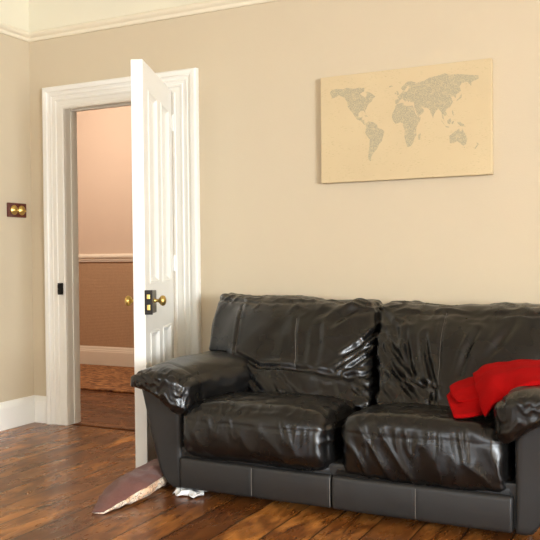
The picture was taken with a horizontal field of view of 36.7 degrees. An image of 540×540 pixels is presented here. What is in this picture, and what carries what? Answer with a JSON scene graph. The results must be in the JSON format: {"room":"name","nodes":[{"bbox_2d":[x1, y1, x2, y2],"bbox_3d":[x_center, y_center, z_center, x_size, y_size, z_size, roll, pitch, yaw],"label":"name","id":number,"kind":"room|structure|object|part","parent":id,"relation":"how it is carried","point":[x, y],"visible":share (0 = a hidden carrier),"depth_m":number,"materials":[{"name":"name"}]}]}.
{"room":"living room","nodes":[
{"label":"living room","id":0,"kind":"room"},
{"bbox_2d":[0,0,33,401],"bbox_3d":[-3.111,-0.406,2.147,0.150,2.860,7.160,0,1,27],"label":"wall","id":1,"kind":"structure","parent":0,"point":[16,285],"depth_m":5.05,"materials":[{"name":"paint"}]},
{"bbox_2d":[7,202,25,217],"bbox_3d":[-1.553,-0.370,5.039,0.050,0.088,0.158,0,1,27],"label":"light switch","id":2,"kind":"object","parent":1,"relation":"attached to","point":[13,209],"visible":1,"depth_m":5.03,"materials":[{"name":"brown wood"}]},
{"bbox_2d":[0,395,34,430],"bbox_3d":[-3.057,0.940,2.056,0.020,0.168,7.000,0,1,27],"label":"baseboard","id":3,"kind":"structure","parent":1,"relation":"attached to","point":[20,411],"depth_m":5.03,"materials":[{"name":"white paint"}]},
{"bbox_2d":[71,389,134,431],"bbox_3d":[-0.956,0.973,6.281,6.800,0.060,2.345,0,1,27],"label":"floor","id":4,"kind":"structure","parent":0,"point":[99,409],"depth_m":5.55,"materials":[{"name":"brown wood"}]},
{"bbox_2d":[80,364,134,393],"bbox_3d":[-1.315,0.928,7.016,4.500,0.015,1.170,0,1,27],"label":"rug","id":5,"kind":"object","parent":4,"relation":"on","point":[92,377],"visible":0.03,"depth_m":6.94,"materials":[{"name":"fabric"}]},
{"bbox_2d":[77,106,133,347],"bbox_3d":[-0.433,-0.507,7.336,6.800,2.860,0.100,0,1,27],"label":"wall","id":6,"kind":"structure","parent":0,"point":[104,138],"depth_m":7.86,"materials":[{"name":"paint"}]},
{"bbox_2d":[79,253,132,261],"bbox_3d":[-0.460,-0.121,7.281,6.800,0.076,0.036,0,1,27],"label":"trim","id":7,"kind":"structure","parent":6,"relation":"attached to","point":[82,257],"depth_m":7.83,"materials":[{"name":"white paint"}]},
{"bbox_2d":[80,345,133,366],"bbox_3d":[-0.447,0.831,7.301,6.800,0.186,0.022,0,1,27],"label":"baseboard","id":8,"kind":"structure","parent":6,"relation":"attached to","point":[93,355],"depth_m":7.85,"materials":[{"name":"white paint"}]},
{"bbox_2d":[0,422,539,539],"bbox_3d":[1.095,1.041,-0.017,9.300,0.060,7.000,0,1,27],"label":"floor","id":9,"kind":"structure","parent":0,"point":[53,476],"depth_m":3.30,"materials":[{"name":"brown wood"}]},
{"bbox_2d":[91,459,167,513],"bbox_3d":[-0.583,0.925,3.556,0.226,0.104,0.599,0,1,14],"label":"floor cushion","id":10,"kind":"object","parent":9,"relation":"on","point":[138,483],"visible":0.85,"depth_m":3.43,"materials":[{"name":"brown fabric"}]},
{"bbox_2d":[173,487,206,497],"bbox_3d":[-0.347,0.962,3.547,0.159,0.024,0.125,0,1,27],"label":"crumpled cloth","id":11,"kind":"object","parent":9,"relation":"on","point":[193,493],"visible":0.62,"depth_m":3.51,"materials":[{"name":"white fabric"}]},
{"bbox_2d":[130,292,539,535],"bbox_3d":[0.430,0.545,3.591,1.899,0.844,1.024,0,1,27],"label":"sofa","id":12,"kind":"object","parent":9,"relation":"on","point":[328,403],"visible":0.91,"depth_m":3.39,"materials":[{"name":"leather"}]},
{"bbox_3d":[-0.286,0.717,3.959,0.210,0.449,0.874,0,1,27],"label":"arm","id":13,"kind":"part","parent":12,"relation":"part of","materials":[{"name":"leather"}]},
{"bbox_3d":[-0.067,0.874,3.375,0.703,0.136,0.047,0,1,27],"label":"panel","id":14,"kind":"part","parent":12,"relation":"part of","materials":[{"name":"leather"}]},
{"bbox_2d":[183,391,358,471],"bbox_3d":[0.057,0.676,3.614,0.713,0.279,0.712,0,1,27],"label":"seat cushion","id":15,"kind":"object","parent":12,"relation":"on","point":[231,431],"depth_m":3.33,"materials":[{"name":"black leather"}]},
{"bbox_2d":[209,292,383,409],"bbox_3d":[0.095,0.365,3.920,0.981,0.486,0.557,0,1,27],"label":"cushion","id":16,"kind":"object","parent":12,"relation":"on","point":[271,343],"depth_m":3.78,"materials":[{"name":"black leather"}]},
{"bbox_3d":[0.558,0.872,3.058,0.693,0.136,0.048,0,1,27],"label":"panel","id":17,"kind":"part","parent":12,"relation":"part of","materials":[{"name":"leather"}]},
{"bbox_2d":[341,402,515,490],"bbox_3d":[0.704,0.679,3.335,0.670,0.280,0.705,0,1,27],"label":"seat cushion","id":18,"kind":"object","parent":12,"relation":"on","point":[389,446],"depth_m":3.04,"materials":[{"name":"black leather"}]},
{"bbox_2d":[375,300,539,405],"bbox_3d":[0.891,0.378,3.510,0.962,0.461,0.545,0,1,27],"label":"cushion","id":19,"kind":"object","parent":12,"relation":"on","point":[422,348],"depth_m":3.49,"materials":[{"name":"black leather"}]},
{"bbox_2d":[447,359,539,418],"bbox_3d":[0.962,0.458,3.072,0.615,0.223,0.377,0,1,27],"label":"throw blanket","id":20,"kind":"object","parent":12,"relation":"on","point":[474,396],"visible":0.98,"depth_m":3.06,"materials":[{"name":"red fabric"}]},
{"bbox_3d":[1.154,0.713,3.239,0.210,0.449,0.875,0,1,27],"label":"arm","id":21,"kind":"part","parent":12,"relation":"part of","materials":[{"name":"leather"}]},
{"bbox_2d":[28,0,539,395],"bbox_3d":[2.668,-0.479,3.140,9.300,2.860,0.105,0,1,27],"label":"wall","id":22,"kind":"structure","parent":0,"point":[269,224],"depth_m":4.29,"materials":[{"name":"paint"}]},
{"bbox_2d":[34,395,46,422],"bbox_3d":[-1.448,0.880,5.153,0.130,0.168,0.020,0,1,27],"label":"baseboard","id":23,"kind":"structure","parent":22,"relation":"attached to","point":[39,401],"depth_m":5.15,"materials":[{"name":"white paint"}]},
{"bbox_2d":[57,283,62,294],"bbox_3d":[-1.296,0.116,5.032,0.023,0.072,0.034,0,1,27],"label":"keep","id":24,"kind":"object","parent":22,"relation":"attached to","point":[60,285],"visible":1,"depth_m":5.02,"materials":[{"name":"metal"}]},
{"bbox_2d":[65,102,130,424],"bbox_3d":[-0.878,-0.078,4.927,1.032,2.080,0.120,0,1,27],"label":"door frame","id":25,"kind":"structure","parent":22,"relation":"attached to","point":[70,114],"depth_m":5.09,"materials":[{"name":"white paint"}]},
{"bbox_2d":[42,68,201,424],"bbox_3d":[-0.904,-0.087,4.854,1.123,2.100,0.036,0,1,27],"label":"door frame","id":26,"kind":"structure","parent":22,"relation":"attached to","point":[183,84],"depth_m":4.86,"materials":[{"name":"white paint"}]},
{"bbox_2d":[0,0,278,41],"bbox_3d":[1.069,-1.424,-0.052,9.300,0.062,7.000,0,1,27],"label":"crown molding","id":27,"kind":"structure","parent":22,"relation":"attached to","point":[211,5],"depth_m":4.79,"materials":[{"name":"paint"}]},
{"bbox_2d":[125,59,175,467],"bbox_3d":[-0.624,-0.027,4.280,0.205,1.974,0.770,-1,1,-2],"label":"door","id":28,"kind":"structure","parent":22,"relation":"in","point":[152,119],"depth_m":4.01,"materials":[{"name":"white paint"}]},
{"bbox_3d":[-0.682,0.151,3.994,0.061,0.052,0.052,-1,1,4],"label":"knob","id":29,"kind":"part","parent":28,"relation":"part of","materials":[{"name":"gold metal"}]},
{"bbox_3d":[-0.583,0.156,3.914,0.038,0.118,0.007,-1,1,4],"label":"lock plate","id":30,"kind":"part","parent":28,"relation":"part of","materials":[{"name":"metal"}]},
{"bbox_3d":[-0.619,-0.411,4.122,0.068,0.952,0.221,-1,1,4],"label":"panel","id":31,"kind":"part","parent":28,"relation":"part of","materials":[{"name":"white paint"}]},
{"bbox_3d":[-0.610,0.530,4.135,0.068,0.450,0.221,-1,1,4],"label":"panel","id":32,"kind":"part","parent":28,"relation":"part of","materials":[{"name":"white paint"}]},
{"bbox_3d":[-0.536,0.149,3.988,0.064,0.052,0.053,0,1,27],"label":"knob","id":33,"kind":"part","parent":28,"relation":"part of","materials":[{"name":"gold metal"}]},
{"bbox_3d":[-0.599,-0.415,4.442,0.068,0.952,0.221,-1,1,4],"label":"panel","id":34,"kind":"part","parent":28,"relation":"part of","materials":[{"name":"white paint"}]},
{"bbox_3d":[-0.590,0.525,4.456,0.068,0.450,0.221,-1,1,4],"label":"panel","id":35,"kind":"part","parent":28,"relation":"part of","materials":[{"name":"white paint"}]},
{"bbox_2d":[321,58,492,183],"bbox_3d":[0.663,-0.726,4.058,0.876,0.548,0.033,0,1,27],"label":"canvas","id":36,"kind":"object","parent":22,"relation":"attached to","point":[429,121],"visible":1,"depth_m":4.03},
{"bbox_2d":[330,73,478,160],"bbox_3d":[0.651,-0.751,4.045,0.762,0.402,0.001,0,1,27],"label":"print","id":37,"kind":"object","parent":36,"relation":"attached to","point":[434,93],"depth_m":4.01}
]}

